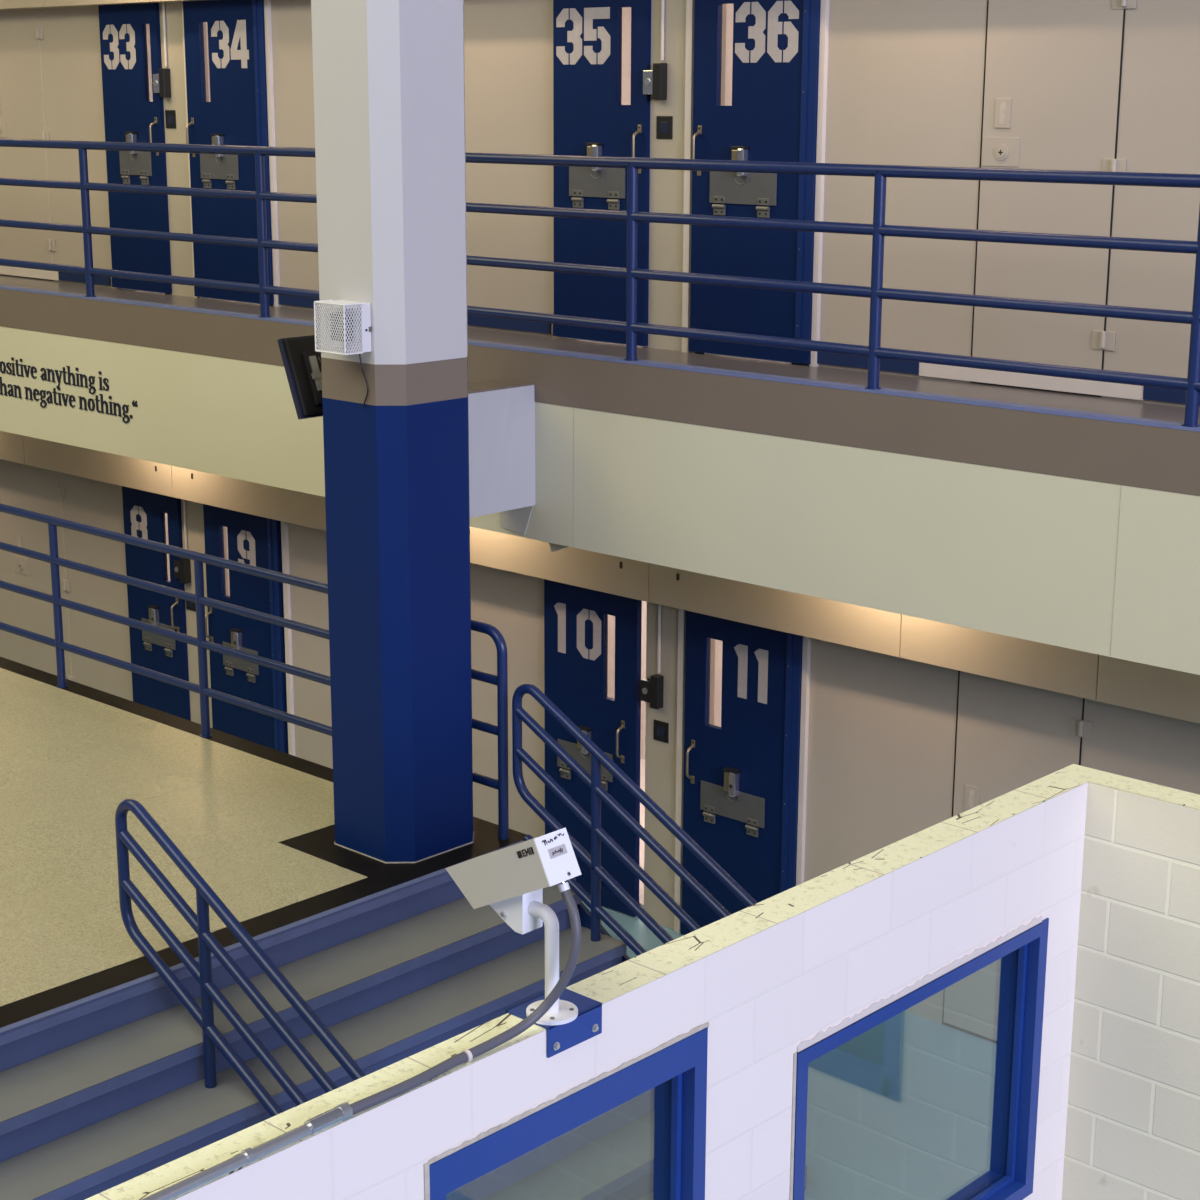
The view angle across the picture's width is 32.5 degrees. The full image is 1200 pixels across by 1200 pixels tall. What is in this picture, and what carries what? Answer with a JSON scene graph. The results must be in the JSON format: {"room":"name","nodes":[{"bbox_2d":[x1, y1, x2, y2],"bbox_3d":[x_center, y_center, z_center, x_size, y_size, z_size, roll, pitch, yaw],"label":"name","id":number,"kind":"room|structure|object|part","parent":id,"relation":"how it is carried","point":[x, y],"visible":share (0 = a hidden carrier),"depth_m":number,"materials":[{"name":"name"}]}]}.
{"room":"prison interior","nodes":[
{"label":"prison interior","id":0,"kind":"room"},
{"bbox_2d":[0,657,532,1027],"bbox_3d":[-11.017,1.636,11.805,16.800,1.315,13.245,13,18,41],"label":"floor","id":1,"kind":"structure","parent":0,"point":[254,820],"depth_m":10.77,"materials":[{"name":"beige tile"}]},
{"bbox_2d":[0,503,508,839],"bbox_3d":[-5.145,-0.348,14.843,12.732,1.140,0.071,13,18,41],"label":"railing","id":2,"kind":"object","parent":1,"relation":"on","point":[501,679],"visible":0.81,"depth_m":12.30,"materials":[{"name":"blue metal"}]},
{"bbox_3d":[-3.531,0.028,13.390,0.073,1.113,0.071,13,18,41],"label":"post","id":3,"kind":"part","parent":2,"relation":"part of","materials":[{"name":"metal"}]},
{"bbox_3d":[-2.389,0.284,12.359,0.073,1.113,0.071,13,18,41],"label":"post","id":4,"kind":"part","parent":2,"relation":"part of","materials":[{"name":"blue metal"}]},
{"bbox_3d":[-5.155,-0.359,14.850,12.705,0.050,0.049,13,18,41],"label":"rail","id":5,"kind":"part","parent":2,"relation":"part of","materials":[{"name":"blue metal"}]},
{"bbox_3d":[-5.154,-0.622,14.786,12.705,0.050,0.049,13,18,41],"label":"rail","id":6,"kind":"part","parent":2,"relation":"part of","materials":[{"name":"blue metal"}]},
{"bbox_3d":[-5.156,-0.073,14.920,12.705,0.050,0.049,13,18,41],"label":"rail","id":7,"kind":"part","parent":2,"relation":"part of","materials":[{"name":"blue metal"}]},
{"bbox_2d":[311,0,473,862],"bbox_3d":[-1.009,-2.242,9.926,0.613,7.185,0.618,13,18,41],"label":"column","id":8,"kind":"structure","parent":1,"relation":"on","point":[389,75],"depth_m":10.01,"materials":[{"name":"blue paint"}]},
{"bbox_2d":[277,335,322,419],"bbox_3d":[-1.297,-1.158,10.554,0.293,0.397,0.660,13,18,41],"label":"television","id":9,"kind":"object","parent":8,"relation":"attached to","point":[302,363],"visible":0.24,"depth_m":10.38,"materials":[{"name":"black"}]},
{"bbox_2d":[314,300,371,407],"bbox_3d":[-1.225,-1.169,9.841,0.224,0.513,0.169,13,18,41],"label":"speaker box","id":10,"kind":"object","parent":8,"relation":"attached to","point":[350,321],"visible":1,"depth_m":9.77,"materials":[{"name":"white metal"}]},
{"bbox_2d":[146,4,733,905],"bbox_3d":[-0.731,-1.663,15.081,10.550,6.274,2.350,13,18,41],"label":"wall","id":11,"kind":"structure","parent":0,"point":[611,619],"depth_m":14.93,"materials":[{"name":"grey paint"}]},
{"bbox_2d":[85,764,1107,1199],"bbox_3d":[-0.194,2.435,5.547,0.138,2.814,5.600,13,18,41],"label":"wall","id":12,"kind":"structure","parent":0,"point":[847,938],"depth_m":5.89,"materials":[{"name":"white paint"}]},
{"bbox_2d":[141,1102,352,1199],"bbox_3d":[-1.248,1.337,4.019,0.078,0.042,1.965,13,18,41],"label":"conduit","id":13,"kind":"object","parent":12,"relation":"on","point":[344,1111],"visible":1,"depth_m":4.52,"materials":[{"name":"metal"}]},
{"bbox_2d":[506,988,601,1057],"bbox_3d":[-0.115,1.085,5.293,0.161,0.084,0.199,13,18,41],"label":"plate","id":14,"kind":"object","parent":12,"relation":"attached to","point":[588,1022],"visible":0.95,"depth_m":5.27,"materials":[{"name":"blue paint"}]},
{"bbox_2d":[445,827,580,1024],"bbox_3d":[-0.219,0.796,5.272,0.398,0.487,0.132,13,18,41],"label":"camera","id":15,"kind":"object","parent":14,"relation":"on","point":[511,880],"visible":0.97,"depth_m":5.19,"materials":[{"name":"white metal"}]},
{"bbox_2d":[350,890,580,1114],"bbox_3d":[-0.340,0.952,4.930,0.729,0.361,0.105,-11,18,-40],"label":"conduit","id":16,"kind":"object","parent":15,"relation":"attached to","point":[466,1056],"visible":1,"depth_m":5.06,"materials":[{"name":"grey plastic"},{"name":"white plastic"}]},
{"bbox_2d":[429,1027,707,1199],"bbox_3d":[-0.111,1.863,5.495,0.145,1.260,1.035,13,18,41],"label":"window","id":17,"kind":"structure","parent":12,"relation":"in","point":[677,1072],"depth_m":5.53,"materials":[{"name":"blue paint"}]},
{"bbox_2d":[99,790,1048,1199],"bbox_3d":[0.217,1.702,5.816,0.142,1.515,3.634,13,18,41],"label":"trim","id":18,"kind":"structure","parent":12,"relation":"attached to","point":[956,963],"depth_m":6.04,"materials":[{"name":"white paint"}]},
{"bbox_2d":[793,918,1048,1199],"bbox_3d":[0.999,1.693,6.682,0.145,1.035,1.395,13,18,41],"label":"window","id":19,"kind":"structure","parent":12,"relation":"in","point":[1010,1176],"depth_m":7.10,"materials":[{"name":"blue paint"}]},
{"bbox_2d":[0,275,1199,674],"bbox_3d":[-2.174,-1.446,13.876,26.000,1.075,1.106,13,18,41],"label":"fascia","id":20,"kind":"structure","parent":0,"point":[1070,521],"depth_m":10.48,"materials":[{"name":"beige paint"}]},
{"bbox_2d":[0,357,137,422],"bbox_3d":[-3.836,-1.509,14.675,1.840,0.335,0.009,13,18,41],"label":"quote lettering","id":21,"kind":"object","parent":20,"relation":"attached to","point":[12,370],"visible":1,"depth_m":14.67,"materials":[{"name":"black paint"}]},
{"bbox_2d":[468,379,534,534],"bbox_3d":[-0.850,-0.696,11.180,0.350,0.873,1.200,13,18,41],"label":"beam","id":22,"kind":"structure","parent":20,"relation":"attached to","point":[501,412],"depth_m":11.34,"materials":[{"name":"white paint"}]},
{"bbox_2d":[549,543,567,551],"bbox_3d":[-0.222,-0.327,11.665,0.210,0.125,0.040,13,18,41],"label":"bracket","id":23,"kind":"object","parent":20,"relation":"attached to","point":[554,547],"visible":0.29,"depth_m":11.68,"materials":[{"name":"grey metal"}]},
{"bbox_2d":[0,138,1199,426],"bbox_3d":[-0.688,-1.982,11.607,19.000,1.056,0.075,13,18,41],"label":"railing","id":24,"kind":"object","parent":20,"relation":"on","point":[878,229],"visible":0.81,"depth_m":10.34,"materials":[{"name":"blue metal"}]},
{"bbox_3d":[-3.537,-2.608,14.181,0.077,1.027,0.075,13,18,41],"label":"post","id":25,"kind":"part","parent":24,"relation":"part of","materials":[{"name":"blue metal"}]},
{"bbox_3d":[-2.116,-2.289,12.899,0.077,1.027,0.075,13,18,41],"label":"post","id":26,"kind":"part","parent":24,"relation":"part of","materials":[{"name":"blue metal"}]},
{"bbox_3d":[-0.687,-2.201,11.553,19.000,0.053,0.052,13,18,41],"label":"rail","id":27,"kind":"part","parent":24,"relation":"part of","materials":[{"name":"blue metal"}]},
{"bbox_3d":[-0.686,-2.467,11.488,19.000,0.057,0.056,13,18,41],"label":"rail","id":28,"kind":"part","parent":24,"relation":"part of","materials":[{"name":"blue metal"}]},
{"bbox_3d":[-0.690,-1.640,11.691,19.000,0.053,0.052,13,18,41],"label":"rail","id":29,"kind":"part","parent":24,"relation":"part of","materials":[{"name":"blue metal"}]},
{"bbox_3d":[-0.689,-1.915,11.623,19.000,0.053,0.052,13,18,41],"label":"rail","id":30,"kind":"part","parent":24,"relation":"part of","materials":[{"name":"blue metal"}]},
{"bbox_3d":[0.169,-1.776,10.837,0.077,1.027,0.075,13,18,41],"label":"post","id":31,"kind":"part","parent":24,"relation":"part of","materials":[{"name":"blue metal"}]},
{"bbox_3d":[1.318,-1.518,9.799,0.077,1.027,0.075,13,18,41],"label":"post","id":32,"kind":"part","parent":24,"relation":"part of","materials":[{"name":"blue metal"}]},
{"bbox_3d":[2.534,-1.246,8.702,0.077,1.027,0.075,13,18,41],"label":"post","id":33,"kind":"part","parent":24,"relation":"part of","materials":[{"name":"blue metal"}]},
{"bbox_2d":[0,0,1199,1023],"bbox_3d":[-1.756,-1.728,14.269,26.000,6.750,0.180,13,18,41],"label":"wall","id":34,"kind":"structure","parent":0,"point":[900,82],"depth_m":11.89,"materials":[{"name":"beige paint"}]},
{"bbox_2d":[0,9,55,280],"bbox_3d":[-4.644,-4.021,16.374,0.844,2.897,0.031,13,18,41],"label":"door","id":35,"kind":"structure","parent":34,"relation":"in","point":[22,116],"depth_m":16.42,"materials":[{"name":"beige paint"}]},
{"bbox_3d":[-4.862,-3.814,16.638,0.215,0.145,0.014,13,18,41],"label":"lock plate","id":36,"kind":"part","parent":35,"relation":"part of","materials":[{"name":"beige paint"}]},
{"bbox_2d":[6,461,75,681],"bbox_3d":[-4.724,-0.121,17.390,0.864,2.117,0.031,13,18,41],"label":"door","id":37,"kind":"structure","parent":34,"relation":"in","point":[40,490],"depth_m":17.39,"materials":[{"name":"beige paint"}]},
{"bbox_3d":[-4.949,-0.295,17.568,0.215,0.145,0.014,13,18,41],"label":"lock plate","id":38,"kind":"part","parent":37,"relation":"part of","materials":[{"name":"beige paint"}]},
{"bbox_2d":[0,0,203,9],"bbox_3d":[-1.838,-4.372,13.521,26.000,0.760,0.151,13,18,41],"label":"header panel","id":39,"kind":"object","parent":34,"relation":"attached to","point":[4,4],"visible":1,"depth_m":15.53,"materials":[{"name":"paint"}]},
{"bbox_2d":[98,3,171,292],"bbox_3d":[-3.494,-3.380,15.371,0.721,2.118,0.104,13,18,41],"label":"door","id":40,"kind":"structure","parent":34,"relation":"in","point":[130,115],"depth_m":15.35,"materials":[{"name":"blue paint"}]},
{"bbox_3d":[-3.494,-2.419,15.610,0.721,0.138,0.012,13,18,41],"label":"kick plate","id":41,"kind":"part","parent":40,"relation":"part of","materials":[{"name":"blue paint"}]},
{"bbox_3d":[-3.284,-3.407,15.134,0.028,0.278,0.064,13,18,41],"label":"pull handle","id":42,"kind":"part","parent":40,"relation":"part of","materials":[{"name":"gold metal"}]},
{"bbox_2d":[122,486,190,720],"bbox_3d":[-3.519,0.154,16.245,0.731,2.118,0.104,13,18,41],"label":"door","id":43,"kind":"structure","parent":34,"relation":"in","point":[144,512],"depth_m":16.19,"materials":[{"name":"blue paint"}]},
{"bbox_3d":[-3.308,0.126,16.008,0.028,0.278,0.064,13,18,41],"label":"pull handle","id":44,"kind":"part","parent":43,"relation":"part of","materials":[{"name":"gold metal"}]},
{"bbox_2d":[153,3,170,96],"bbox_3d":[-3.196,-4.010,14.948,0.135,0.700,0.069,13,18,41],"label":"intercom","id":45,"kind":"object","parent":34,"relation":"attached to","point":[161,81],"visible":1,"depth_m":14.96,"materials":[{"name":"silver metal"}]},
{"bbox_2d":[165,110,175,127],"bbox_3d":[-3.140,-3.516,15.054,0.120,0.130,0.010,13,18,41],"label":"plate","id":46,"kind":"object","parent":34,"relation":"attached to","point":[170,115],"visible":1,"depth_m":15.05,"materials":[{"name":"black plastic"}]},
{"bbox_2d":[167,115,172,122],"bbox_3d":[-3.143,-3.515,15.052,0.064,0.060,0.003,13,18,41],"label":"speaker grille","id":47,"kind":"object","parent":46,"relation":"attached to","point":[169,117],"depth_m":15.05,"materials":[{"name":"blue"}]},
{"bbox_2d":[174,500,190,583],"bbox_3d":[-3.224,-0.477,15.825,0.135,0.700,0.069,13,18,41],"label":"intercom","id":48,"kind":"object","parent":34,"relation":"attached to","point":[182,568],"visible":0.8,"depth_m":15.84,"materials":[{"name":"black plastic"}]},
{"bbox_2d":[186,600,195,610],"bbox_3d":[-3.168,0.017,15.932,0.120,0.130,0.010,13,18,41],"label":"plate","id":49,"kind":"object","parent":34,"relation":"attached to","point":[189,605],"visible":0.54,"depth_m":15.93,"materials":[{"name":"black plastic"}]},
{"bbox_2d":[183,0,273,304],"bbox_3d":[-2.655,-3.191,14.613,0.906,2.118,0.104,13,18,41],"label":"door","id":50,"kind":"structure","parent":34,"relation":"in","point":[236,113],"depth_m":14.61,"materials":[{"name":"blue paint"}]},
{"bbox_3d":[-2.956,-3.334,14.838,0.028,0.278,0.064,13,18,41],"label":"pull handle","id":51,"kind":"part","parent":50,"relation":"part of","materials":[{"name":"gold metal"}]},
{"bbox_3d":[-2.655,-2.230,14.852,0.906,0.138,0.012,13,18,41],"label":"kick plate","id":52,"kind":"part","parent":50,"relation":"part of","materials":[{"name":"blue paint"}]},
{"bbox_2d":[203,504,288,753],"bbox_3d":[-2.688,0.340,15.495,0.881,2.118,0.104,13,18,41],"label":"door","id":53,"kind":"structure","parent":34,"relation":"in","point":[253,540],"depth_m":15.44,"materials":[{"name":"blue paint"}]},
{"bbox_3d":[-2.991,0.197,15.722,0.028,0.278,0.064,13,18,41],"label":"pull handle","id":54,"kind":"part","parent":53,"relation":"part of","materials":[{"name":"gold metal"}]},
{"bbox_2d":[544,579,641,916],"bbox_3d":[-0.075,0.926,13.138,0.801,2.118,0.104,13,18,41],"label":"door","id":55,"kind":"structure","parent":34,"relation":"in","point":[575,618],"depth_m":13.08,"materials":[{"name":"blue paint"}]},
{"bbox_3d":[-0.076,1.887,13.377,0.801,0.138,0.012,13,18,41],"label":"kick plate","id":56,"kind":"part","parent":55,"relation":"part of","materials":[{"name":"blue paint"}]},
{"bbox_3d":[0.124,0.896,12.911,0.028,0.278,0.064,13,18,41],"label":"pull handle","id":57,"kind":"part","parent":55,"relation":"part of","materials":[{"name":"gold metal"}]},
{"bbox_2d":[0,431,1199,723],"bbox_3d":[-1.852,-0.848,14.382,26.000,0.734,0.151,13,18,41],"label":"header panel","id":58,"kind":"object","parent":34,"relation":"attached to","point":[1171,693],"visible":0.41,"depth_m":11.94,"materials":[{"name":"paint"}]},
{"bbox_2d":[0,266,1199,404],"bbox_3d":[-1.803,-2.035,14.142,26.000,0.103,0.020,13,18,41],"label":"baseboard","id":59,"kind":"structure","parent":34,"relation":"attached to","point":[1127,391],"depth_m":10.90,"materials":[{"name":"paint"}]},
{"bbox_2d":[553,0,650,345],"bbox_3d":[-0.015,-2.599,12.231,0.751,2.118,0.104,13,18,41],"label":"door","id":60,"kind":"structure","parent":34,"relation":"in","point":[590,118],"depth_m":12.23,"materials":[{"name":"blue paint"}]},
{"bbox_3d":[-0.015,-1.638,12.470,0.751,0.138,0.012,13,18,41],"label":"kick plate","id":61,"kind":"part","parent":60,"relation":"part of","materials":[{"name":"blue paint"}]},
{"bbox_3d":[0.210,-2.623,11.981,0.028,0.278,0.064,13,18,41],"label":"pull handle","id":62,"kind":"part","parent":60,"relation":"part of","materials":[{"name":"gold metal"}]},
{"bbox_2d":[641,604,663,708],"bbox_3d":[0.320,0.318,12.627,0.135,0.700,0.069,13,18,41],"label":"intercom","id":63,"kind":"object","parent":34,"relation":"attached to","point":[652,687],"visible":0.94,"depth_m":12.64,"materials":[{"name":"black plastic"}]},
{"bbox_2d":[643,0,666,99],"bbox_3d":[0.315,-3.222,11.779,0.135,0.700,0.069,13,18,41],"label":"intercom","id":64,"kind":"object","parent":34,"relation":"attached to","point":[655,80],"visible":1,"depth_m":11.80,"materials":[{"name":"silver metal"}]},
{"bbox_2d":[653,719,668,742],"bbox_3d":[0.376,0.812,12.733,0.120,0.130,0.010,13,18,41],"label":"plate","id":65,"kind":"object","parent":34,"relation":"attached to","point":[660,728],"visible":1,"depth_m":12.73,"materials":[{"name":"black plastic"}]},
{"bbox_2d":[656,726,663,736],"bbox_3d":[0.373,0.812,12.730,0.064,0.060,0.003,13,18,41],"label":"speaker grille","id":66,"kind":"object","parent":65,"relation":"attached to","point":[659,729],"depth_m":12.73,"materials":[{"name":"blue"}]},
{"bbox_2d":[656,116,672,138],"bbox_3d":[0.371,-2.728,11.886,0.120,0.130,0.010,13,18,41],"label":"plate","id":67,"kind":"object","parent":34,"relation":"attached to","point":[664,124],"visible":1,"depth_m":11.88,"materials":[{"name":"black plastic"}]},
{"bbox_2d":[660,122,667,132],"bbox_3d":[0.369,-2.728,11.883,0.064,0.060,0.003,13,18,41],"label":"speaker grille","id":68,"kind":"object","parent":67,"relation":"attached to","point":[663,125],"depth_m":11.88,"materials":[{"name":"blue"}]},
{"bbox_2d":[681,611,802,934],"bbox_3d":[0.825,1.128,12.326,0.871,2.118,0.104,13,18,41],"label":"door","id":69,"kind":"structure","parent":34,"relation":"in","point":[741,788],"depth_m":12.28,"materials":[{"name":"blue paint"}]},
{"bbox_3d":[0.547,0.991,12.530,0.028,0.278,0.064,13,18,41],"label":"pull handle","id":70,"kind":"part","parent":69,"relation":"part of","materials":[{"name":"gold metal"}]},
{"bbox_3d":[0.824,2.089,12.565,0.871,0.138,0.012,13,18,41],"label":"kick plate","id":71,"kind":"part","parent":69,"relation":"part of","materials":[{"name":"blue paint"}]},
{"bbox_2d":[689,0,820,363],"bbox_3d":[0.838,-2.408,11.462,0.871,2.118,0.104,13,18,41],"label":"door","id":72,"kind":"structure","parent":34,"relation":"in","point":[772,115],"depth_m":11.46,"materials":[{"name":"blue paint"}]},
{"bbox_3d":[0.545,-2.548,11.679,0.028,0.278,0.064,13,18,41],"label":"pull handle","id":73,"kind":"part","parent":72,"relation":"part of","materials":[{"name":"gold metal"}]},
{"bbox_3d":[0.838,-1.447,11.700,0.871,0.138,0.012,13,18,41],"label":"kick plate","id":74,"kind":"part","parent":72,"relation":"part of","materials":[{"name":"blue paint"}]},
{"bbox_2d":[942,671,1092,1043],"bbox_3d":[2.233,1.440,11.112,0.824,2.117,0.031,13,18,41],"label":"door","id":75,"kind":"structure","parent":34,"relation":"in","point":[1009,736],"depth_m":11.07,"materials":[{"name":"beige paint"}]},
{"bbox_2d":[970,0,1135,396],"bbox_3d":[2.239,-2.477,10.164,0.829,2.897,0.031,13,18,41],"label":"door","id":76,"kind":"structure","parent":34,"relation":"in","point":[1053,68],"depth_m":10.27,"materials":[{"name":"beige paint"}]},
{"bbox_3d":[2.025,-2.269,10.423,0.215,0.145,0.014,13,18,41],"label":"lock plate","id":77,"kind":"part","parent":76,"relation":"part of","materials":[{"name":"beige paint"}]},
{"bbox_2d":[581,900,996,1199],"bbox_3d":[-3.938,2.542,11.400,28.000,0.200,18.000,13,18,41],"label":"floor","id":78,"kind":"structure","parent":0,"point":[902,1109],"depth_m":10.66,"materials":[{"name":"blue paint"}]},
{"bbox_2d":[0,840,806,1199],"bbox_3d":[-3.177,2.912,6.707,1.880,1.315,10.225,13,18,41],"label":"staircase","id":79,"kind":"structure","parent":78,"relation":"on","point":[101,1091],"depth_m":9.22,"materials":[{"name":"blue stone"}]},
{"bbox_2d":[115,799,365,1116],"bbox_3d":[-1.429,1.941,8.606,1.881,1.937,0.050,13,18,41],"label":"handrail","id":80,"kind":"object","parent":79,"relation":"on","point":[206,897],"visible":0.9,"depth_m":8.70,"materials":[{"name":"blue metal"}]},
{"bbox_3d":[-1.677,1.651,8.773,0.051,0.916,0.050,13,18,41],"label":"post","id":81,"kind":"part","parent":80,"relation":"part of","materials":[{"name":"blue metal"}]},
{"bbox_3d":[-1.429,1.864,8.587,1.853,1.022,0.047,13,18,41],"label":"rail","id":82,"kind":"part","parent":80,"relation":"part of","materials":[{"name":"blue metal"}]},
{"bbox_2d":[512,684,757,955],"bbox_3d":[0.189,1.525,10.186,1.736,2.007,0.050,13,18,41],"label":"handrail","id":83,"kind":"object","parent":79,"relation":"on","point":[598,757],"visible":0.78,"depth_m":10.25,"materials":[{"name":"blue metal"}]},
{"bbox_3d":[0.212,1.760,10.221,1.642,0.853,0.047,13,18,41],"label":"rail","id":84,"kind":"part","parent":83,"relation":"part of","materials":[{"name":"blue metal"}]},
{"bbox_3d":[-0.020,1.238,10.318,0.051,0.998,0.050,13,18,41],"label":"post","id":85,"kind":"part","parent":83,"relation":"part of","materials":[{"name":"blue metal"}]},
{"bbox_3d":[0.190,1.337,10.140,1.708,0.928,0.047,13,18,41],"label":"rail","id":86,"kind":"part","parent":83,"relation":"part of","materials":[{"name":"blue metal"}]},
{"bbox_3d":[0.191,1.127,10.089,1.708,0.928,0.047,13,18,41],"label":"rail","id":87,"kind":"part","parent":83,"relation":"part of","materials":[{"name":"blue metal"}]},
{"bbox_2d":[1062,772,1199,1199],"bbox_3d":[3.158,2.302,6.145,3.940,2.814,0.138,13,18,41],"label":"wall","id":88,"kind":"structure","parent":0,"point":[1133,1121],"depth_m":7.08,"materials":[{"name":"white brick"}]}
]}

